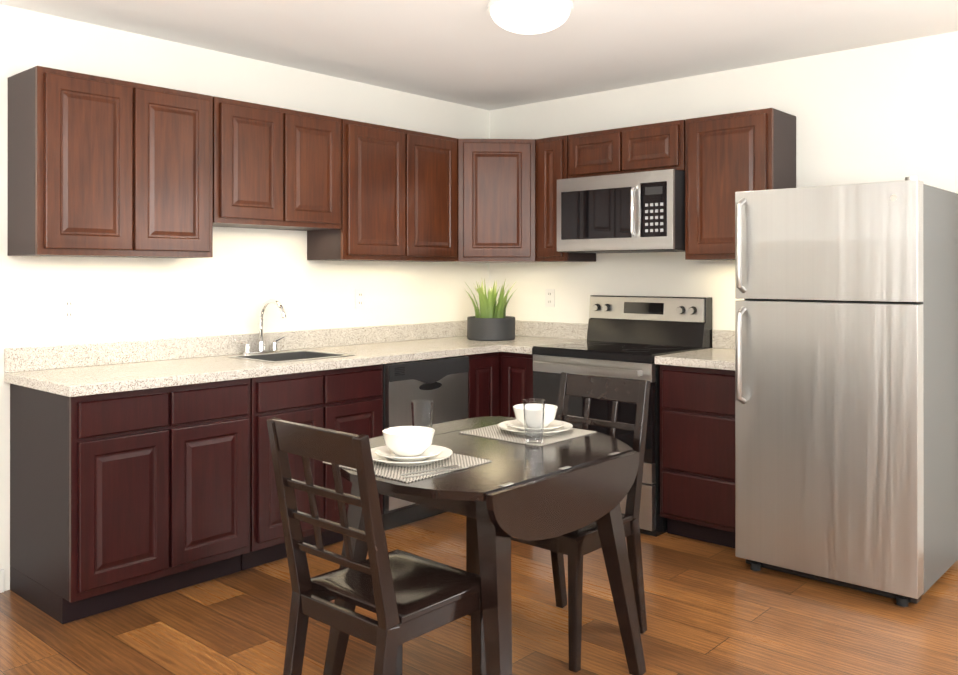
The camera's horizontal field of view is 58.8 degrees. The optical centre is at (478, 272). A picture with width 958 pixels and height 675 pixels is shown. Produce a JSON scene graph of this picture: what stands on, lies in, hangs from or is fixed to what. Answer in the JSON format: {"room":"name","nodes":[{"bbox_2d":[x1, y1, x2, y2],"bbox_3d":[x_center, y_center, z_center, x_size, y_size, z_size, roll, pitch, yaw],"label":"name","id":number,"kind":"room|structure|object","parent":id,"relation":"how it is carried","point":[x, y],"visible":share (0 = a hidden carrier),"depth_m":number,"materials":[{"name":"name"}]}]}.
{"room":"kitchen","nodes":[
{"label":"kitchen","id":0,"kind":"room"},
{"bbox_2d":[0,4,488,590],"bbox_3d":[-1.965,0.104,3.597,0.100,2.430,6.200,0,0,42],"label":"wall","id":1,"kind":"structure","parent":0,"point":[238,280],"depth_m":4.22,"materials":[{"name":"paint"}]},
{"bbox_2d":[0,569,3,592],"bbox_3d":[-2.943,1.271,2.416,0.013,0.095,2.938,0,0,42],"label":"baseboard","id":2,"kind":"structure","parent":1,"relation":"attached to","point":[1,580],"depth_m":3.49,"materials":[{"name":"white"}]},
{"bbox_2d":[60,296,77,322],"bbox_3d":[-1.791,0.160,3.710,0.007,0.116,0.072,0,0,42],"label":"electrical outlet","id":3,"kind":"object","parent":1,"relation":"attached to","point":[68,309],"visible":1,"depth_m":3.71,"materials":[{"name":"white plastic"}]},
{"bbox_2d":[8,66,212,257],"bbox_3d":[-1.581,-0.441,3.703,0.329,0.740,0.764,0,0,42],"label":"upper cabinet","id":4,"kind":"object","parent":1,"relation":"attached to","point":[98,166],"visible":1,"depth_m":3.51,"materials":[{"name":"brown wood"}]},
{"bbox_2d":[213,96,340,230],"bbox_3d":[-1.075,-0.520,4.271,0.329,0.580,0.742,0,0,42],"label":"upper cabinet","id":5,"kind":"object","parent":1,"relation":"attached to","point":[276,168],"visible":0.9,"depth_m":4.12,"materials":[{"name":"brown wood"}]},
{"bbox_2d":[355,289,364,308],"bbox_3d":[-0.692,0.151,4.940,0.007,0.116,0.072,0,0,42],"label":"electrical outlet","id":6,"kind":"object","parent":1,"relation":"attached to","point":[359,298],"visible":1,"depth_m":4.94,"materials":[{"name":"white plastic"}]},
{"bbox_2d":[307,119,456,261],"bbox_3d":[-0.529,-0.439,4.881,0.329,0.740,0.879,0,0,42],"label":"upper cabinet","id":7,"kind":"object","parent":1,"relation":"attached to","point":[398,194],"visible":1,"depth_m":4.70,"materials":[{"name":"brown wood"}]},
{"bbox_2d":[0,512,957,674],"bbox_3d":[0.309,1.367,1.564,6.200,0.100,6.200,0,0,42],"label":"floor","id":8,"kind":"structure","parent":0,"point":[713,609],"depth_m":3.16,"materials":[{"name":"brown wood"}]},
{"bbox_2d":[10,378,249,623],"bbox_3d":[-1.467,0.887,3.612,0.619,0.864,0.764,0,0,42],"label":"base cabinet","id":9,"kind":"object","parent":8,"relation":"on","point":[120,499],"visible":0.92,"depth_m":3.35,"materials":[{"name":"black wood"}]},
{"bbox_2d":[241,364,382,570],"bbox_3d":[-0.953,0.888,4.187,0.619,0.864,0.762,0,0,42],"label":"base cabinet","id":10,"kind":"object","parent":8,"relation":"on","point":[348,400],"visible":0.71,"depth_m":3.90,"materials":[{"name":"brown wood"}]},
{"bbox_2d":[266,417,486,674],"bbox_3d":[-0.270,0.858,2.357,0.400,0.924,0.489,0,0,42],"label":"chair","id":11,"kind":"object","parent":8,"relation":"on","point":[404,596],"visible":0.92,"depth_m":2.26,"materials":[{"name":"brown wood"}]},
{"bbox_2d":[382,356,468,530],"bbox_3d":[-0.482,0.890,4.686,0.621,0.862,0.595,0,0,42],"label":"dishwasher","id":12,"kind":"object","parent":8,"relation":"on","point":[441,384],"visible":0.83,"depth_m":4.45,"materials":[{"name":"grey plastic"}]},
{"bbox_2d":[323,416,645,674],"bbox_3d":[0.015,0.955,2.854,0.876,0.737,1.069,0,0,42],"label":"table","id":13,"kind":"object","parent":8,"relation":"on","point":[521,491],"visible":0.65,"depth_m":2.57,"materials":[{"name":"brown wood"}]},
{"bbox_2d":[323,453,491,482],"bbox_3d":[-0.222,0.586,2.636,0.380,0.003,0.360,0,0,42],"label":"placemat","id":14,"kind":"object","parent":13,"relation":"on","point":[381,469],"visible":0.5,"depth_m":2.55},
{"bbox_2d":[371,426,452,465],"bbox_3d":[-0.219,0.538,2.647,0.274,0.092,0.274,0,0,42],"label":"dishes","id":15,"kind":"object","parent":14,"relation":"on","point":[408,446],"visible":0.98,"depth_m":2.60,"materials":[{"name":"white ceramic"}]},
{"bbox_2d":[400,465,467,477],"bbox_3d":[-0.136,0.583,2.494,0.220,0.002,0.052,0,0,-38],"label":"cutlery","id":16,"kind":"object","parent":14,"relation":"on","point":[439,468],"visible":1,"depth_m":2.49,"materials":[{"name":"silver metal"}]},
{"bbox_2d":[411,400,432,427],"bbox_3d":[-0.196,0.515,2.921,0.076,0.145,0.076,0,0,42],"label":"glass","id":17,"kind":"object","parent":13,"relation":"on","point":[422,411],"visible":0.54,"depth_m":2.89,"materials":[{"name":"clear glass"}]},
{"bbox_2d":[459,424,595,445],"bbox_3d":[0.181,0.587,3.125,0.370,0.003,0.345,0,0,42],"label":"placemat","id":18,"kind":"object","parent":13,"relation":"on","point":[495,432],"visible":0.64,"depth_m":3.07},
{"bbox_2d":[523,398,544,443],"bbox_3d":[0.190,0.512,2.932,0.076,0.145,0.076,0,0,42],"label":"glass","id":19,"kind":"object","parent":18,"relation":"on","point":[533,408],"visible":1,"depth_m":2.90,"materials":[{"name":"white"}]},
{"bbox_2d":[498,404,572,435],"bbox_3d":[0.207,0.539,3.125,0.274,0.092,0.274,0,0,42],"label":"dishes","id":20,"kind":"object","parent":18,"relation":"on","point":[552,426],"visible":0.65,"depth_m":3.09,"materials":[{"name":"white ceramic"}]},
{"bbox_2d":[464,352,532,417],"bbox_3d":[0.100,0.889,5.172,0.877,0.864,0.894,0,0,42],"label":"base cabinet","id":21,"kind":"object","parent":8,"relation":"on","point":[500,383],"visible":0.19,"depth_m":4.84,"materials":[{"name":"brown wood"}]},
{"bbox_2d":[4,320,535,396],"bbox_3d":[-0.702,0.384,4.436,0.660,0.140,3.059,0,0,42],"label":"countertop","id":22,"kind":"structure","parent":21,"relation":"on","point":[72,370],"depth_m":3.94,"materials":[{"name":"stone"}]},
{"bbox_2d":[234,299,285,354],"bbox_3d":[-1.055,0.273,4.312,0.238,0.281,0.297,0,0,42],"label":"faucet","id":23,"kind":"object","parent":22,"relation":"on","point":[261,347],"visible":0.96,"depth_m":4.36,"materials":[{"name":"silver metal"}]},
{"bbox_2d":[229,350,353,362],"bbox_3d":[-0.926,0.432,4.197,0.394,0.043,0.474,0,0,42],"label":"sink","id":24,"kind":"object","parent":22,"relation":"in","point":[278,357],"visible":0.56,"depth_m":4.33,"materials":[{"name":"silver metal"}]},
{"bbox_2d":[464,278,515,340],"bbox_3d":[0.079,0.223,5.311,0.307,0.383,0.349,0,0,42],"label":"plant","id":25,"kind":"object","parent":22,"relation":"on","point":[490,321],"visible":1,"depth_m":5.22,"materials":[{"name":"green plant"}]},
{"bbox_2d":[500,321,587,353],"bbox_3d":[0.425,0.385,5.039,0.217,0.140,0.659,0,0,42],"label":"countertop","id":26,"kind":"structure","parent":21,"relation":"on","point":[527,336],"depth_m":5.32,"materials":[{"name":"stone"}]},
{"bbox_2d":[511,372,650,672],"bbox_3d":[0.329,0.859,3.095,0.400,0.924,0.489,0,0,42],"label":"chair","id":27,"kind":"object","parent":8,"relation":"on","point":[575,546],"visible":0.42,"depth_m":3.10,"materials":[{"name":"brown wood"}]},
{"bbox_2d":[532,295,711,536],"bbox_3d":[0.775,0.728,4.690,0.758,1.185,0.706,0,0,42],"label":"range","id":28,"kind":"object","parent":8,"relation":"on","point":[630,337],"visible":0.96,"depth_m":4.62,"materials":[{"name":"silver metal"}]},
{"bbox_2d":[660,365,734,547],"bbox_3d":[1.270,0.888,4.311,0.466,0.864,0.619,0,0,42],"label":"base cabinet","id":29,"kind":"object","parent":8,"relation":"on","point":[697,453],"visible":0.5,"depth_m":4.10,"materials":[{"name":"brown wood"}]},
{"bbox_2d":[655,330,734,369],"bbox_3d":[1.262,0.384,4.302,0.475,0.140,0.642,0,0,42],"label":"countertop","id":30,"kind":"structure","parent":29,"relation":"on","point":[721,355],"depth_m":4.20,"materials":[{"name":"stone"}]},
{"bbox_2d":[735,177,957,606],"bbox_3d":[1.648,0.472,3.792,0.746,1.696,0.814,0,0,42],"label":"refrigerator","id":31,"kind":"object","parent":8,"relation":"on","point":[846,391],"visible":1,"depth_m":3.51,"materials":[{"name":"grey metal"}]},
{"bbox_2d":[0,0,957,110],"bbox_3d":[0.309,-1.163,1.567,6.200,0.100,6.200,0,0,42],"label":"ceiling","id":32,"kind":"structure","parent":0,"point":[471,53],"depth_m":3.97,"materials":[{"name":"paint"}]},
{"bbox_2d":[487,0,572,33],"bbox_3d":[0.213,-1.056,3.530,0.356,0.106,0.356,0,0,42],"label":"ceiling light","id":33,"kind":"object","parent":32,"relation":"attached to","point":[528,16],"visible":1,"depth_m":3.44,"materials":[{"name":"white glass"}]},
{"bbox_2d":[489,31,957,330],"bbox_3d":[2.378,0.105,3.807,6.100,2.430,0.100,0,0,42],"label":"wall","id":34,"kind":"structure","parent":0,"point":[886,112],"depth_m":4.45,"materials":[{"name":"paint"}]},
{"bbox_2d":[445,139,541,262],"bbox_3d":[0.096,-0.439,5.349,0.638,0.740,0.638,0,0,42],"label":"upper cabinet","id":35,"kind":"object","parent":34,"relation":"attached to","point":[496,200],"visible":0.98,"depth_m":5.12,"materials":[{"name":"brown wood"}]},
{"bbox_2d":[545,289,554,306],"bbox_3d":[0.455,0.162,5.451,0.072,0.116,0.007,0,0,42],"label":"electrical outlet","id":36,"kind":"object","parent":34,"relation":"attached to","point":[549,297],"visible":1,"depth_m":5.45,"materials":[{"name":"white plastic"}]},
{"bbox_2d":[536,135,595,261],"bbox_3d":[0.526,-0.439,5.172,0.228,0.740,0.329,0,0,42],"label":"upper cabinet","id":37,"kind":"object","parent":34,"relation":"attached to","point":[551,161],"visible":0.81,"depth_m":5.06,"materials":[{"name":"brown wood"}]},
{"bbox_2d":[568,120,684,178],"bbox_3d":[0.897,-0.675,4.841,0.750,0.268,0.329,0,0,42],"label":"upper cabinet","id":38,"kind":"object","parent":34,"relation":"attached to","point":[649,147],"visible":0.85,"depth_m":4.69,"materials":[{"name":"brown wood"}]},
{"bbox_2d":[557,169,684,252],"bbox_3d":[0.849,-0.328,4.787,0.748,0.418,0.468,0,0,42],"label":"microwave","id":39,"kind":"object","parent":38,"relation":"attached to","point":[639,212],"visible":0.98,"depth_m":4.61,"materials":[{"name":"grey metal"}]},
{"bbox_2d":[685,108,795,259],"bbox_3d":[1.358,-0.440,4.429,0.470,0.740,0.329,0,0,42],"label":"upper cabinet","id":40,"kind":"object","parent":34,"relation":"attached to","point":[728,156],"visible":0.73,"depth_m":4.32,"materials":[{"name":"brown wood"}]}
]}

